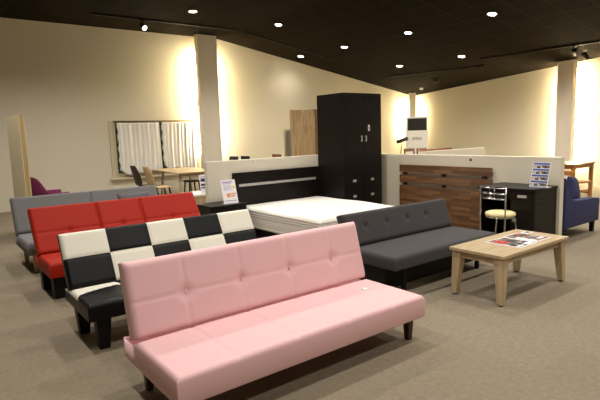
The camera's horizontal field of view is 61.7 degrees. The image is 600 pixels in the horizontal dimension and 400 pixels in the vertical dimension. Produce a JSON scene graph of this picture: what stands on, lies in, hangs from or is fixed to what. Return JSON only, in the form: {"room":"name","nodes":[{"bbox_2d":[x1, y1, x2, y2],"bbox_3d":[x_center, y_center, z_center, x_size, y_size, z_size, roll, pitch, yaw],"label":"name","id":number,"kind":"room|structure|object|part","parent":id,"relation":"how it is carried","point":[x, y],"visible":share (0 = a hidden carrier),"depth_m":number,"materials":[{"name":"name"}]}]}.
{"room":"store","nodes":[
{"label":"store","id":0,"kind":"room"},
{"bbox_2d":[0,17,408,212],"bbox_3d":[-3.320,-2.263,13.513,19.500,4.209,0.120,-8,10,-37],"label":"wall","id":1,"kind":"structure","parent":0,"point":[67,81],"depth_m":12.49,"materials":[{"name":"beige paint"}]},
{"bbox_2d":[108,120,199,179],"bbox_3d":[-3.744,-1.342,13.152,2.480,1.465,0.090,-8,10,-37],"label":"window","id":2,"kind":"structure","parent":1,"relation":"in","point":[117,174],"depth_m":12.62,"materials":[{"name":"beige paint"}]},
{"bbox_3d":[-3.733,-1.379,13.180,2.220,1.330,0.028,-8,10,-37],"label":"frame","id":3,"kind":"part","parent":2,"relation":"part of","materials":[{"name":"beige paint"}]},
{"bbox_3d":[-3.744,-1.380,13.195,2.220,1.330,0.008,-8,10,-37],"label":"glass","id":4,"kind":"part","parent":2,"relation":"part of","materials":[{"name":"glass"}]},
{"bbox_3d":[-3.723,-0.636,13.246,2.480,0.040,0.090,-8,10,-37],"label":"sill","id":5,"kind":"part","parent":2,"relation":"part of","materials":[{"name":"beige paint"}]},
{"bbox_2d":[114,121,196,122],"bbox_3d":[-3.700,-2.032,13.040,2.240,0.023,0.024,-8,10,-37],"label":"curtain rod","id":6,"kind":"object","parent":2,"relation":"attached to","point":[133,121],"visible":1,"depth_m":13.05,"materials":[{"name":"brown"}]},
{"bbox_2d":[116,122,162,174],"bbox_3d":[-4.068,-1.305,12.816,1.124,1.320,0.042,-8,10,-37],"label":"curtain","id":7,"kind":"object","parent":6,"relation":"hanging from","point":[139,146],"visible":0.93,"depth_m":12.79,"materials":[{"name":"white fabric"}]},
{"bbox_2d":[161,122,198,167],"bbox_3d":[-3.204,-1.439,13.467,1.006,1.278,0.043,-8,10,-37],"label":"curtain","id":8,"kind":"object","parent":6,"relation":"hanging from","point":[179,139],"visible":0.97,"depth_m":13.45,"materials":[{"name":"white fabric"}]},
{"bbox_2d":[194,34,221,174],"bbox_3d":[-2.477,-2.316,13.717,0.570,4.209,0.180,-8,10,-37],"label":"column","id":9,"kind":"structure","parent":0,"point":[205,46],"depth_m":13.57,"materials":[{"name":"beige paint"}]},
{"bbox_2d":[204,155,317,202],"bbox_3d":[-0.146,-0.160,8.564,3.180,1.160,0.092,-8,10,-37],"label":"wall","id":10,"kind":"structure","parent":0,"point":[214,171],"depth_m":7.83,"materials":[{"name":"white paint"}]},
{"bbox_2d":[0,185,599,399],"bbox_3d":[1.950,0.574,7.166,19.600,0.050,16.800,-8,10,-37],"label":"floor","id":11,"kind":"structure","parent":0,"point":[544,343],"depth_m":3.63,"materials":[{"name":"beige carpet"}]},
{"bbox_2d":[6,114,31,233],"bbox_3d":[-4.525,-0.369,8.137,0.320,1.950,1.200,-8,10,-37],"label":"divider","id":12,"kind":"object","parent":11,"relation":"on","point":[16,132],"visible":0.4,"depth_m":7.81,"materials":[{"name":"brown wood"}]},
{"bbox_3d":[-4.525,-0.379,8.136,0.056,1.930,1.200,-8,10,-37],"label":"edge frame","id":13,"kind":"part","parent":12,"relation":"part of","materials":[{"name":"brown wood"}]},
{"bbox_2d":[30,177,68,195],"bbox_3d":[-4.304,0.053,8.736,0.638,0.948,0.700,-8,10,-37],"label":"lounge chair","id":14,"kind":"object","parent":11,"relation":"on","point":[37,188],"visible":0.24,"depth_m":8.40,"materials":[{"name":"fabric"}]},
{"bbox_2d":[9,185,157,272],"bbox_3d":[-2.701,0.321,6.808,1.960,0.826,1.061,-8,10,-37],"label":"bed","id":15,"kind":"object","parent":11,"relation":"on","point":[19,206],"visible":0.23,"depth_m":6.68,"materials":[{"name":"grey fabric"}]},
{"bbox_3d":[-2.646,0.438,6.755,1.960,0.155,0.890,-8,10,-37],"label":"seat","id":16,"kind":"part","parent":15,"relation":"part of","materials":[{"name":"grey fabric"}]},
{"bbox_3d":[-3.531,0.690,6.484,0.060,0.229,0.060,-8,10,-37],"label":"leg","id":17,"kind":"part","parent":15,"relation":"part of","materials":[{"name":"brown wood"}]},
{"bbox_3d":[-3.134,0.747,5.972,0.060,0.229,0.060,-8,10,-37],"label":"leg","id":18,"kind":"part","parent":15,"relation":"part of","materials":[{"name":"brown wood"}]},
{"bbox_3d":[-2.927,0.116,7.068,1.960,0.516,0.110,-8,-20,-37],"label":"backrest","id":19,"kind":"part","parent":15,"relation":"part of","materials":[{"name":"grey fabric"}]},
{"bbox_2d":[117,191,148,198],"bbox_3d":[-2.333,0.093,7.131,0.460,0.389,0.204,-8,10,-37],"label":"cushion","id":20,"kind":"object","parent":15,"relation":"on","point":[142,194],"visible":0.17,"depth_m":7.11,"materials":[{"name":"grey fabric"}]},
{"bbox_2d":[27,192,199,299],"bbox_3d":[-1.919,0.437,5.742,1.930,0.831,0.907,-8,10,-37],"label":"sofa","id":21,"kind":"object","parent":11,"relation":"on","point":[46,223],"visible":0.35,"depth_m":5.65,"materials":[{"name":"red leather"}]},
{"bbox_3d":[-2.669,0.819,5.324,0.130,0.229,0.130,-8,10,-37],"label":"leg","id":22,"kind":"part","parent":21,"relation":"part of","materials":[{"name":"black paint"}]},
{"bbox_3d":[-1.852,0.560,5.676,1.930,0.150,0.700,-8,10,-37],"label":"seat","id":23,"kind":"part","parent":21,"relation":"part of","materials":[{"name":"red leather"}]},
{"bbox_3d":[-2.391,0.854,4.998,0.130,0.229,0.130,-8,10,-37],"label":"leg","id":24,"kind":"part","parent":21,"relation":"part of","materials":[{"name":"black paint"}]},
{"bbox_3d":[-2.080,0.245,5.921,1.930,0.562,0.100,-8,-26,-37],"label":"backrest","id":25,"kind":"part","parent":21,"relation":"part of","materials":[{"name":"red leather"}]},
{"bbox_2d":[130,165,159,194],"bbox_3d":[-3.482,-0.317,11.302,0.602,0.952,0.466,-8,10,-37],"label":"dining chair","id":26,"kind":"object","parent":11,"relation":"on","point":[137,178],"visible":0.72,"depth_m":11.05,"materials":[{"name":"grey"}]},
{"bbox_2d":[57,209,256,349],"bbox_3d":[-1.039,0.606,4.441,1.820,0.787,0.794,-8,10,-37],"label":"sofa","id":27,"kind":"object","parent":11,"relation":"on","point":[91,259],"visible":0.5,"depth_m":4.25,"materials":[{"name":"black faux leather"},{"name":"white faux leather"},{"name":"black painted wood"}]},
{"bbox_3d":[-1.750,0.953,4.057,0.110,0.244,0.110,-8,10,-37],"label":"leg","id":28,"kind":"part","parent":27,"relation":"part of","materials":[{"name":"black paint"}]},
{"bbox_3d":[-1.001,0.697,4.407,1.820,0.134,0.680,-8,10,-37],"label":"seat","id":29,"kind":"part","parent":27,"relation":"part of","materials":[{"name":"black leather"}]},
{"bbox_3d":[-1.472,0.985,3.756,0.110,0.244,0.110,-8,10,-37],"label":"leg","id":30,"kind":"part","parent":27,"relation":"part of","materials":[{"name":"black paint"}]},
{"bbox_3d":[-1.196,0.411,4.613,1.820,0.473,0.094,-8,-19,-37],"label":"backrest","id":31,"kind":"part","parent":27,"relation":"part of","materials":[{"name":"black"}]},
{"bbox_2d":[143,166,173,193],"bbox_3d":[-3.069,-0.271,10.865,0.602,0.952,0.466,-8,10,-37],"label":"dining chair","id":32,"kind":"object","parent":11,"relation":"on","point":[150,180],"visible":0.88,"depth_m":10.64,"materials":[{"name":"brown wood"}]},
{"bbox_2d":[151,167,203,194],"bbox_3d":[-2.812,-0.368,12.288,1.039,0.752,2.028,-7,9,-33],"label":"dining table","id":33,"kind":"object","parent":11,"relation":"on","point":[182,171],"visible":0.62,"depth_m":11.96,"materials":[{"name":"brown wood"}]},
{"bbox_3d":[-3.494,-0.400,12.777,0.139,0.728,0.066,-1,8,7],"label":"leg","id":34,"kind":"part","parent":33,"relation":"part of","materials":[{"name":"brown wood"}]},
{"bbox_3d":[-2.694,-0.235,11.356,0.066,0.728,0.139,-1,8,8],"label":"leg","id":35,"kind":"part","parent":33,"relation":"part of","materials":[{"name":"brown wood"}]},
{"bbox_2d":[183,179,200,191],"bbox_3d":[-2.607,-0.234,12.181,0.345,0.502,0.346,-8,10,-37],"label":"stool","id":36,"kind":"object","parent":11,"relation":"on","point":[192,180],"visible":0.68,"depth_m":12.13,"materials":[{"name":"grey"}]},
{"bbox_3d":[-2.613,-0.463,12.150,0.320,0.040,0.320,-8,10,-37],"label":"seat","id":37,"kind":"part","parent":36,"relation":"part of","materials":[{"name":"grey wood"}]},
{"bbox_2d":[183,191,205,203],"bbox_3d":[-1.604,0.188,8.273,0.570,0.635,0.470,-8,10,-37],"label":"base cabinet","id":38,"kind":"object","parent":11,"relation":"on","point":[199,198],"visible":0.06,"depth_m":7.99,"materials":[{"name":"brown wood"}]},
{"bbox_2d":[199,175,204,193],"bbox_3d":[-1.534,-0.263,8.111,0.200,0.298,0.092,-8,10,-37],"label":"sign","id":39,"kind":"object","parent":38,"relation":"on","point":[201,177],"visible":0.48,"depth_m":8.06,"materials":[{"name":"white paper"}]},
{"bbox_2d":[197,201,247,214],"bbox_3d":[-1.141,0.324,7.456,0.610,0.555,0.465,-8,10,-37],"label":"nightstand","id":40,"kind":"object","parent":11,"relation":"on","point":[212,207],"visible":0.22,"depth_m":7.27,"materials":[{"name":"brown laminate"}]},
{"bbox_3d":[-1.018,0.213,7.275,0.570,0.225,0.019,-8,10,-37],"label":"drawer","id":41,"kind":"part","parent":40,"relation":"part of","materials":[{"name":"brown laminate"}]},
{"bbox_2d":[220,179,238,203],"bbox_3d":[-1.042,-0.124,7.412,0.225,0.339,0.126,-6,9,-29],"label":"sign","id":42,"kind":"object","parent":40,"relation":"on","point":[228,187],"visible":1,"depth_m":7.41,"materials":[{"name":"white paper"}]},
{"bbox_2d":[229,156,237,159],"bbox_3d":[-1.875,-0.613,12.960,0.476,1.000,0.420,-8,10,-37],"label":"dining chair","id":43,"kind":"object","parent":11,"relation":"on","point":[230,157],"visible":0.15,"depth_m":13.02,"materials":[{"name":"black paint"}]},
{"bbox_2d":[254,228,279,236],"bbox_3d":[0.282,0.464,7.594,1.560,0.155,1.930,-8,10,-37],"label":"bed base","id":44,"kind":"object","parent":11,"relation":"on","point":[259,232],"visible":0.02,"depth_m":7.37,"materials":[{"name":"brown laminate"}]},
{"bbox_2d":[247,196,392,233],"bbox_3d":[0.281,0.231,7.555,1.618,0.318,1.968,-8,10,-37],"label":"mattress","id":45,"kind":"object","parent":44,"relation":"on","point":[293,215],"visible":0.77,"depth_m":7.18,"materials":[{"name":"white fabric"}]},
{"bbox_2d":[118,222,424,399],"bbox_3d":[-0.099,0.707,3.398,1.930,0.806,0.808,-8,10,-37],"label":"sofa","id":46,"kind":"object","parent":11,"relation":"on","point":[204,323],"visible":1,"depth_m":3.24,"materials":[{"name":"pink leather"}]},
{"bbox_3d":[-0.939,1.082,3.113,0.060,0.189,0.060,-8,10,-37],"label":"leg","id":47,"kind":"part","parent":46,"relation":"part of","materials":[{"name":"brown wood"}]},
{"bbox_3d":[-0.283,0.512,3.606,1.930,0.470,0.110,-8,-6,-37],"label":"backrest","id":48,"kind":"part","parent":46,"relation":"part of","materials":[{"name":"pink leather"}]},
{"bbox_3d":[-0.093,0.839,3.413,1.930,0.171,0.800,-8,10,-37],"label":"seat","id":49,"kind":"part","parent":46,"relation":"part of","materials":[{"name":"pink leather"}]},
{"bbox_3d":[0.804,0.946,3.739,0.060,0.189,0.060,-8,10,-37],"label":"leg","id":50,"kind":"part","parent":46,"relation":"part of","materials":[{"name":"brown wood"}]},
{"bbox_2d":[232,166,318,204],"bbox_3d":[-0.348,-0.024,8.329,1.710,0.965,0.057,-8,10,-37],"label":"headboard","id":51,"kind":"object","parent":11,"relation":"on","point":[254,187],"visible":0.66,"depth_m":8.25,"materials":[{"name":"brown laminate"}]},
{"bbox_2d":[283,129,290,156],"bbox_3d":[-0.274,-0.792,11.515,0.445,1.640,0.400,-8,10,-37],"label":"mirror","id":52,"kind":"object","parent":11,"relation":"on","point":[286,132],"visible":0.23,"depth_m":11.21,"materials":[{"name":"grey mirror"}]},
{"bbox_2d":[286,131,290,156],"bbox_3d":[-0.165,-0.836,11.364,0.355,1.430,0.012,-8,10,-37],"label":"mirror glass","id":53,"kind":"object","parent":52,"relation":"attached to","point":[288,139],"depth_m":11.24,"materials":[{"name":"grey mirror"}]},
{"bbox_2d":[290,109,317,155],"bbox_3d":[-0.035,-0.935,11.005,0.760,2.045,0.570,-8,10,-37],"label":"tall cabinet","id":54,"kind":"object","parent":11,"relation":"on","point":[303,123],"visible":0.46,"depth_m":10.71,"materials":[{"name":"brown wood"}]},
{"bbox_2d":[317,93,381,203],"bbox_3d":[0.877,-0.728,8.752,0.885,2.175,0.688,-8,10,-37],"label":"wardrobe","id":55,"kind":"object","parent":11,"relation":"on","point":[348,124],"visible":0.76,"depth_m":8.46,"materials":[{"name":"brown laminate"}]},
{"bbox_3d":[0.885,-1.081,8.330,0.419,1.296,0.019,-8,10,-37],"label":"door","id":56,"kind":"part","parent":55,"relation":"part of","materials":[{"name":"brown laminate"}]},
{"bbox_3d":[0.917,-0.053,8.467,0.419,0.250,0.019,-8,10,-37],"label":"drawer","id":57,"kind":"part","parent":55,"relation":"part of","materials":[{"name":"brown laminate"}]},
{"bbox_3d":[0.909,-0.308,8.433,0.419,0.255,0.019,-8,10,-37],"label":"drawer","id":58,"kind":"part","parent":55,"relation":"part of","materials":[{"name":"brown laminate"}]},
{"bbox_3d":[1.219,-1.125,8.584,0.419,1.296,0.019,-8,10,-37],"label":"door","id":59,"kind":"part","parent":55,"relation":"part of","materials":[{"name":"brown laminate"}]},
{"bbox_3d":[1.243,-0.352,8.687,0.419,0.255,0.019,-8,10,-37],"label":"drawer","id":60,"kind":"part","parent":55,"relation":"part of","materials":[{"name":"brown laminate"}]},
{"bbox_3d":[1.250,-0.097,8.721,0.419,0.250,0.019,-8,10,-37],"label":"drawer","id":61,"kind":"part","parent":55,"relation":"part of","materials":[{"name":"brown laminate"}]},
{"bbox_2d":[396,136,407,153],"bbox_3d":[2.714,-1.002,13.429,0.345,1.371,0.280,-8,10,-37],"label":"floor lamp","id":62,"kind":"object","parent":11,"relation":"on","point":[404,139],"visible":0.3,"depth_m":13.31,"materials":[{"name":"black metal"}]},
{"bbox_3d":[2.716,-1.593,13.347,0.323,0.179,0.110,-4,8,-15],"label":"lamp shade","id":63,"kind":"part","parent":62,"relation":"part of","materials":[{"name":"black metal"}]},
{"bbox_2d":[404,148,414,153],"bbox_3d":[3.094,-0.855,13.458,0.420,1.050,0.476,-8,10,-37],"label":"dining chair","id":64,"kind":"object","parent":11,"relation":"on","point":[406,149],"visible":0.19,"depth_m":13.56,"materials":[{"name":"red wood"}]},
{"bbox_2d":[336,198,495,290],"bbox_3d":[1.286,0.448,5.377,1.680,0.712,0.797,-8,10,-37],"label":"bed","id":65,"kind":"object","parent":11,"relation":"on","point":[401,244],"visible":0.87,"depth_m":5.23,"materials":[{"name":"grey fabric"}]},
{"bbox_3d":[1.103,0.235,5.580,1.680,0.346,0.100,-8,-13,-37],"label":"backrest","id":66,"kind":"part","parent":65,"relation":"part of","materials":[{"name":"grey fabric"}]},
{"bbox_3d":[0.996,0.751,4.831,0.040,0.274,0.040,-8,10,-37],"label":"leg","id":67,"kind":"part","parent":65,"relation":"part of","materials":[{"name":"black metal"}]},
{"bbox_3d":[1.271,0.643,5.414,1.460,0.218,0.400,-8,10,-37],"label":"frame","id":68,"kind":"part","parent":65,"relation":"part of","materials":[{"name":"black metal"}]},
{"bbox_3d":[1.295,0.470,5.369,1.680,0.131,0.770,-8,10,-37],"label":"seat","id":69,"kind":"part","parent":65,"relation":"part of","materials":[{"name":"grey fabric"}]},
{"bbox_3d":[1.961,0.624,5.566,0.040,0.274,0.040,-8,10,-37],"label":"leg","id":70,"kind":"part","parent":65,"relation":"part of","materials":[{"name":"black metal"}]},
{"bbox_2d":[406,116,427,153],"bbox_3d":[3.454,-1.498,14.861,0.620,1.930,0.316,-1,8,9],"label":"air conditioner","id":71,"kind":"object","parent":11,"relation":"on","point":[416,126],"visible":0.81,"depth_m":14.65,"materials":[{"name":"white plastic"}]},
{"bbox_2d":[408,118,426,130],"bbox_3d":[3.411,-2.202,14.625,0.540,0.350,0.010,-1,8,8],"label":"grille","id":72,"kind":"object","parent":71,"relation":"attached to","point":[414,124],"depth_m":14.62,"materials":[{"name":"grey"}]},
{"bbox_2d":[416,148,426,153],"bbox_3d":[3.510,-0.903,13.775,0.420,1.035,0.476,-8,10,-37],"label":"dining chair","id":73,"kind":"object","parent":11,"relation":"on","point":[417,149],"visible":0.15,"depth_m":13.84,"materials":[{"name":"red wood"}]},
{"bbox_2d":[427,147,451,150],"bbox_3d":[4.143,-0.973,14.309,1.100,0.995,0.435,-8,10,-37],"label":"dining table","id":74,"kind":"object","parent":11,"relation":"on","point":[451,147],"visible":0.17,"depth_m":14.37,"materials":[{"name":"red wood"}]},
{"bbox_2d":[399,164,492,229],"bbox_3d":[2.264,-0.059,7.997,0.045,0.965,1.735,-8,10,-37],"label":"headboard","id":75,"kind":"object","parent":11,"relation":"on","point":[463,206],"visible":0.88,"depth_m":7.83,"materials":[{"name":"brown wood"}]},
{"bbox_3d":[2.261,0.114,8.014,0.025,0.618,1.735,-8,10,-37],"label":"plank panel","id":76,"kind":"part","parent":75,"relation":"part of","materials":[{"name":"brown wood"}]},
{"bbox_3d":[2.244,-0.475,7.936,0.025,0.123,1.735,-8,10,-37],"label":"plank panel","id":77,"kind":"part","parent":75,"relation":"part of","materials":[{"name":"brown wood"}]},
{"bbox_3d":[2.249,-0.303,7.958,0.025,0.130,1.735,-8,10,-37],"label":"plank panel","id":78,"kind":"part","parent":75,"relation":"part of","materials":[{"name":"brown wood"}]},
{"bbox_2d":[479,185,516,232],"bbox_3d":[2.540,0.221,6.390,0.395,0.822,0.370,-8,10,-37],"label":"dining chair","id":79,"kind":"object","parent":11,"relation":"on","point":[504,214],"visible":0.93,"depth_m":6.27,"materials":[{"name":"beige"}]},
{"bbox_3d":[2.307,0.224,6.420,0.029,0.821,0.040,-8,10,-37],"label":"leg","id":80,"kind":"part","parent":79,"relation":"part of","materials":[{"name":"silver metal"}]},
{"bbox_3d":[2.549,0.170,6.392,0.368,0.060,0.368,-8,10,-37],"label":"seat","id":81,"kind":"part","parent":79,"relation":"part of","materials":[{"name":"beige leather"}]},
{"bbox_3d":[2.509,0.252,6.160,0.029,0.821,0.040,-8,10,-37],"label":"leg","id":82,"kind":"part","parent":79,"relation":"part of","materials":[{"name":"silver metal"}]},
{"bbox_2d":[449,229,568,306],"bbox_3d":[2.037,0.623,4.869,1.180,0.455,0.550,-8,10,-37],"label":"coffee table","id":83,"kind":"object","parent":11,"relation":"on","point":[498,255],"visible":0.94,"depth_m":4.66,"materials":[{"name":"brown wood"}]},
{"bbox_3d":[1.490,0.669,4.721,0.094,0.412,0.098,-8,10,-37],"label":"leg","id":84,"kind":"part","parent":83,"relation":"part of","materials":[{"name":"brown wood"}]},
{"bbox_3d":[1.751,0.706,4.386,0.094,0.412,0.098,-8,10,-37],"label":"leg","id":85,"kind":"part","parent":83,"relation":"part of","materials":[{"name":"brown wood"}]},
{"bbox_2d":[487,237,535,247],"bbox_3d":[2.009,0.403,4.785,0.300,0.005,0.350,-8,10,-37],"label":"magazine","id":86,"kind":"object","parent":83,"relation":"on","point":[501,241],"visible":1,"depth_m":4.77,"materials":[{"name":"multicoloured paper"}]},
{"bbox_3d":[1.921,0.402,4.800,0.120,0.001,0.130,-8,10,-37],"label":"printed panel","id":87,"kind":"part","parent":86,"relation":"part of","materials":[{"name":"red paper"}]},
{"bbox_3d":[2.323,0.559,5.355,0.094,0.412,0.098,-8,10,-37],"label":"leg","id":88,"kind":"part","parent":83,"relation":"part of","materials":[{"name":"brown wood"}]},
{"bbox_2d":[504,233,550,241],"bbox_3d":[2.245,0.370,4.984,0.300,0.005,0.340,-8,10,-37],"label":"magazine","id":89,"kind":"object","parent":83,"relation":"on","point":[519,236],"visible":1,"depth_m":4.97,"materials":[{"name":"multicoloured paper"}]},
{"bbox_3d":[2.200,0.382,4.887,0.070,0.001,0.200,-8,10,-37],"label":"printed panel","id":90,"kind":"part","parent":89,"relation":"part of","materials":[{"name":"white paper"}]},
{"bbox_3d":[2.583,0.596,5.020,0.094,0.412,0.098,-8,10,-37],"label":"leg","id":91,"kind":"part","parent":83,"relation":"part of","materials":[{"name":"brown wood"}]},
{"bbox_2d":[478,182,557,233],"bbox_3d":[2.906,0.189,6.740,0.590,0.768,0.792,-8,10,-37],"label":"desk","id":92,"kind":"object","parent":11,"relation":"on","point":[534,208],"visible":0.66,"depth_m":6.48,"materials":[{"name":"brown laminate"}]},
{"bbox_3d":[2.832,0.320,6.411,0.019,0.540,0.314,-8,10,-37],"label":"door","id":93,"kind":"part","parent":92,"relation":"part of","materials":[{"name":"brown laminate"}]},
{"bbox_3d":[2.821,-0.030,6.364,0.019,0.157,0.314,-8,10,-37],"label":"drawer","id":94,"kind":"part","parent":92,"relation":"part of","materials":[{"name":"brown laminate"}]},
{"bbox_2d":[529,162,550,187],"bbox_3d":[3.079,-0.323,6.432,0.130,0.318,0.230,-8,10,-37],"label":"stand","id":95,"kind":"object","parent":92,"relation":"on","point":[540,170],"visible":1,"depth_m":6.42,"materials":[{"name":"white paper"}]},
{"bbox_3d":[3.046,-0.199,6.419,0.012,0.038,0.212,-8,10,-37],"label":"printed panel","id":96,"kind":"part","parent":95,"relation":"part of","materials":[{"name":"white paper"}]},
{"bbox_3d":[3.061,-0.275,6.422,0.012,0.038,0.212,-8,10,-37],"label":"printed panel","id":97,"kind":"part","parent":95,"relation":"part of","materials":[{"name":"white paper"}]},
{"bbox_3d":[3.075,-0.351,6.425,0.012,0.038,0.212,-8,10,-37],"label":"printed panel","id":98,"kind":"part","parent":95,"relation":"part of","materials":[{"name":"white paper"}]},
{"bbox_3d":[3.090,-0.427,6.428,0.012,0.038,0.212,-8,10,-37],"label":"printed panel","id":99,"kind":"part","parent":95,"relation":"part of","materials":[{"name":"white paper"}]},
{"bbox_3d":[3.097,-0.463,6.430,0.007,0.022,0.212,-8,10,-37],"label":"printed panel","id":100,"kind":"part","parent":95,"relation":"part of","materials":[{"name":"blue paper"}]},
{"bbox_2d":[564,171,591,196],"bbox_3d":[5.422,-0.263,9.970,0.476,0.660,0.420,-4,8,-17],"label":"dining chair","id":101,"kind":"object","parent":11,"relation":"on","point":[568,173],"visible":0.26,"depth_m":9.81,"materials":[{"name":"orange wood"}]},
{"bbox_3d":[5.445,-0.367,9.964,0.420,0.035,0.420,-4,8,-17],"label":"seat","id":102,"kind":"part","parent":101,"relation":"part of","materials":[{"name":"orange wood"}]},
{"bbox_3d":[5.684,-0.135,9.874,0.040,0.415,0.040,-4,8,-17],"label":"leg","id":103,"kind":"part","parent":101,"relation":"part of","materials":[{"name":"orange wood"}]},
{"bbox_2d":[564,161,595,196],"bbox_3d":[5.495,-0.460,11.086,0.950,0.750,1.500,-8,10,-37],"label":"dining table","id":104,"kind":"object","parent":11,"relation":"on","point":[573,165],"visible":0.34,"depth_m":10.60,"materials":[{"name":"orange wood"}]},
{"bbox_3d":[5.589,-0.342,10.295,0.070,0.720,0.070,-8,10,-37],"label":"leg","id":105,"kind":"part","parent":104,"relation":"part of","materials":[{"name":"orange wood"}]},
{"bbox_3d":[6.246,-0.429,10.795,0.070,0.720,0.070,-8,10,-37],"label":"leg","id":106,"kind":"part","parent":104,"relation":"part of","materials":[{"name":"orange wood"}]},
{"bbox_2d":[562,178,598,235],"bbox_3d":[3.665,0.028,7.300,1.060,0.895,0.850,-8,10,-37],"label":"armchair","id":107,"kind":"object","parent":11,"relation":"on","point":[579,211],"visible":0.3,"depth_m":6.90,"materials":[{"name":"blue fabric"}]},
{"bbox_2d":[567,176,579,198],"bbox_3d":[4.006,-0.170,7.358,0.155,0.399,0.404,5,10,43],"label":"cushion","id":108,"kind":"object","parent":107,"relation":"on","point":[572,182],"visible":0.76,"depth_m":7.24,"materials":[{"name":"blue fabric"}]},
{"bbox_3d":[4.255,0.372,7.331,0.060,0.168,0.060,-8,10,-37],"label":"leg","id":109,"kind":"part","parent":107,"relation":"part of","materials":[{"name":"black paint"}]},
{"bbox_2d":[0,0,599,94],"bbox_3d":[1.852,-2.973,6.763,19.700,1.566,16.900,-8,10,-37],"label":"ceiling","id":110,"kind":"structure","parent":0,"point":[372,31],"depth_m":11.55,"materials":[{"name":"black tile"}]},
{"bbox_2d":[90,12,237,30],"bbox_3d":[-3.005,-4.131,11.697,3.600,0.036,0.036,-8,10,-37],"label":"track","id":111,"kind":"object","parent":110,"relation":"attached to","point":[91,13],"visible":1,"depth_m":11.53,"materials":[{"name":"black metal"}]},
{"bbox_2d":[139,20,146,29],"bbox_3d":[-3.539,-3.932,11.305,0.193,0.229,0.110,5,10,41],"label":"track spotlight","id":112,"kind":"object","parent":111,"relation":"attached to","point":[141,25],"visible":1,"depth_m":11.27,"materials":[{"name":"black metal"}]},
{"bbox_2d":[243,31,339,61],"bbox_3d":[-0.139,-4.236,13.973,3.305,0.587,0.036,-8,10,-37],"label":"track","id":113,"kind":"object","parent":110,"relation":"attached to","point":[243,31],"visible":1,"depth_m":13.85,"materials":[{"name":"black metal"}]},
{"bbox_2d":[385,65,484,77],"bbox_3d":[3.944,-3.857,15.149,0.036,0.069,3.506,-8,10,-40],"label":"track","id":114,"kind":"object","parent":110,"relation":"attached to","point":[480,65],"visible":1,"depth_m":14.94,"materials":[{"name":"black metal"}]},
{"bbox_2d":[486,12,496,15],"bbox_3d":[3.847,-3.725,10.070,0.207,0.046,0.209,-6,9,-31],"label":"recessed light","id":115,"kind":"object","parent":110,"relation":"in","point":[488,13],"visible":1,"depth_m":10.06,"materials":[{"name":"white glass"}]},
{"bbox_2d":[480,40,599,59],"bbox_3d":[5.748,-3.575,11.974,0.036,0.041,3.250,-8,10,-38],"label":"track","id":116,"kind":"object","parent":110,"relation":"attached to","point":[599,40],"visible":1,"depth_m":11.94,"materials":[{"name":"black metal"}]},
{"bbox_2d":[572,45,577,55],"bbox_3d":[6.221,-3.383,11.378,0.110,0.223,0.193,3,9,34],"label":"track spotlight","id":117,"kind":"object","parent":116,"relation":"attached to","point":[574,50],"visible":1,"depth_m":11.34,"materials":[{"name":"black metal"}]},
{"bbox_2d":[581,49,589,59],"bbox_3d":[6.373,-3.239,11.220,0.192,0.233,0.110,-5,8,-23],"label":"track spotlight","id":118,"kind":"object","parent":116,"relation":"attached to","point":[584,55],"visible":1,"depth_m":11.19,"materials":[{"name":"black metal"}]},
{"bbox_2d":[409,93,415,115],"bbox_3d":[4.190,-2.518,18.727,0.240,2.885,0.100,-1,8,3],"label":"column","id":119,"kind":"structure","parent":0,"point":[412,96],"depth_m":18.54,"materials":[{"name":"beige paint"}]},
{"bbox_2d":[423,147,483,154],"bbox_3d":[3.382,-0.553,10.941,2.050,1.100,0.090,-8,10,-37],"label":"wall","id":120,"kind":"structure","parent":0,"point":[480,150],"depth_m":10.89,"materials":[{"name":"white paint"}]},
{"bbox_2d":[381,154,564,234],"bbox_3d":[2.304,-0.154,8.059,0.112,1.135,3.700,-8,10,-37],"label":"wall","id":121,"kind":"structure","parent":0,"point":[510,169],"depth_m":7.51,"materials":[{"name":"white paint"}]},
{"bbox_3d":[1.459,-0.245,9.070,0.012,1.100,0.980,-8,10,-37],"label":"grooved panel","id":122,"kind":"part","parent":121,"relation":"part of","materials":[{"name":"beige"}]},
{"bbox_2d":[416,57,599,186],"bbox_3d":[7.748,-1.989,11.382,0.116,3.566,17.415,-5,8,-22],"label":"wall","id":123,"kind":"structure","parent":0,"point":[514,115],"depth_m":14.72,"materials":[{"name":"beige paint"}]},
{"bbox_2d":[574,119,578,160],"bbox_3d":[7.058,-1.448,12.843,0.115,1.210,0.078,-8,10,-37],"label":"tube light","id":124,"kind":"object","parent":123,"relation":"attached to","point":[576,120],"visible":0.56,"depth_m":12.79,"materials":[{"name":"beige"}]},
{"bbox_2d":[576,67,580,117],"bbox_3d":[7.020,-2.712,12.674,0.115,1.260,0.078,-8,10,-37],"label":"tube light","id":125,"kind":"object","parent":123,"relation":"attached to","point":[579,70],"visible":1,"depth_m":12.64,"materials":[{"name":"beige"}]},
{"bbox_2d":[554,59,577,178],"bbox_3d":[6.797,-1.949,12.874,0.140,3.150,0.470,-5,8,-22],"label":"column","id":126,"kind":"structure","parent":0,"point":[567,70],"depth_m":12.75,"materials":[{"name":"beige paint"}]}
]}

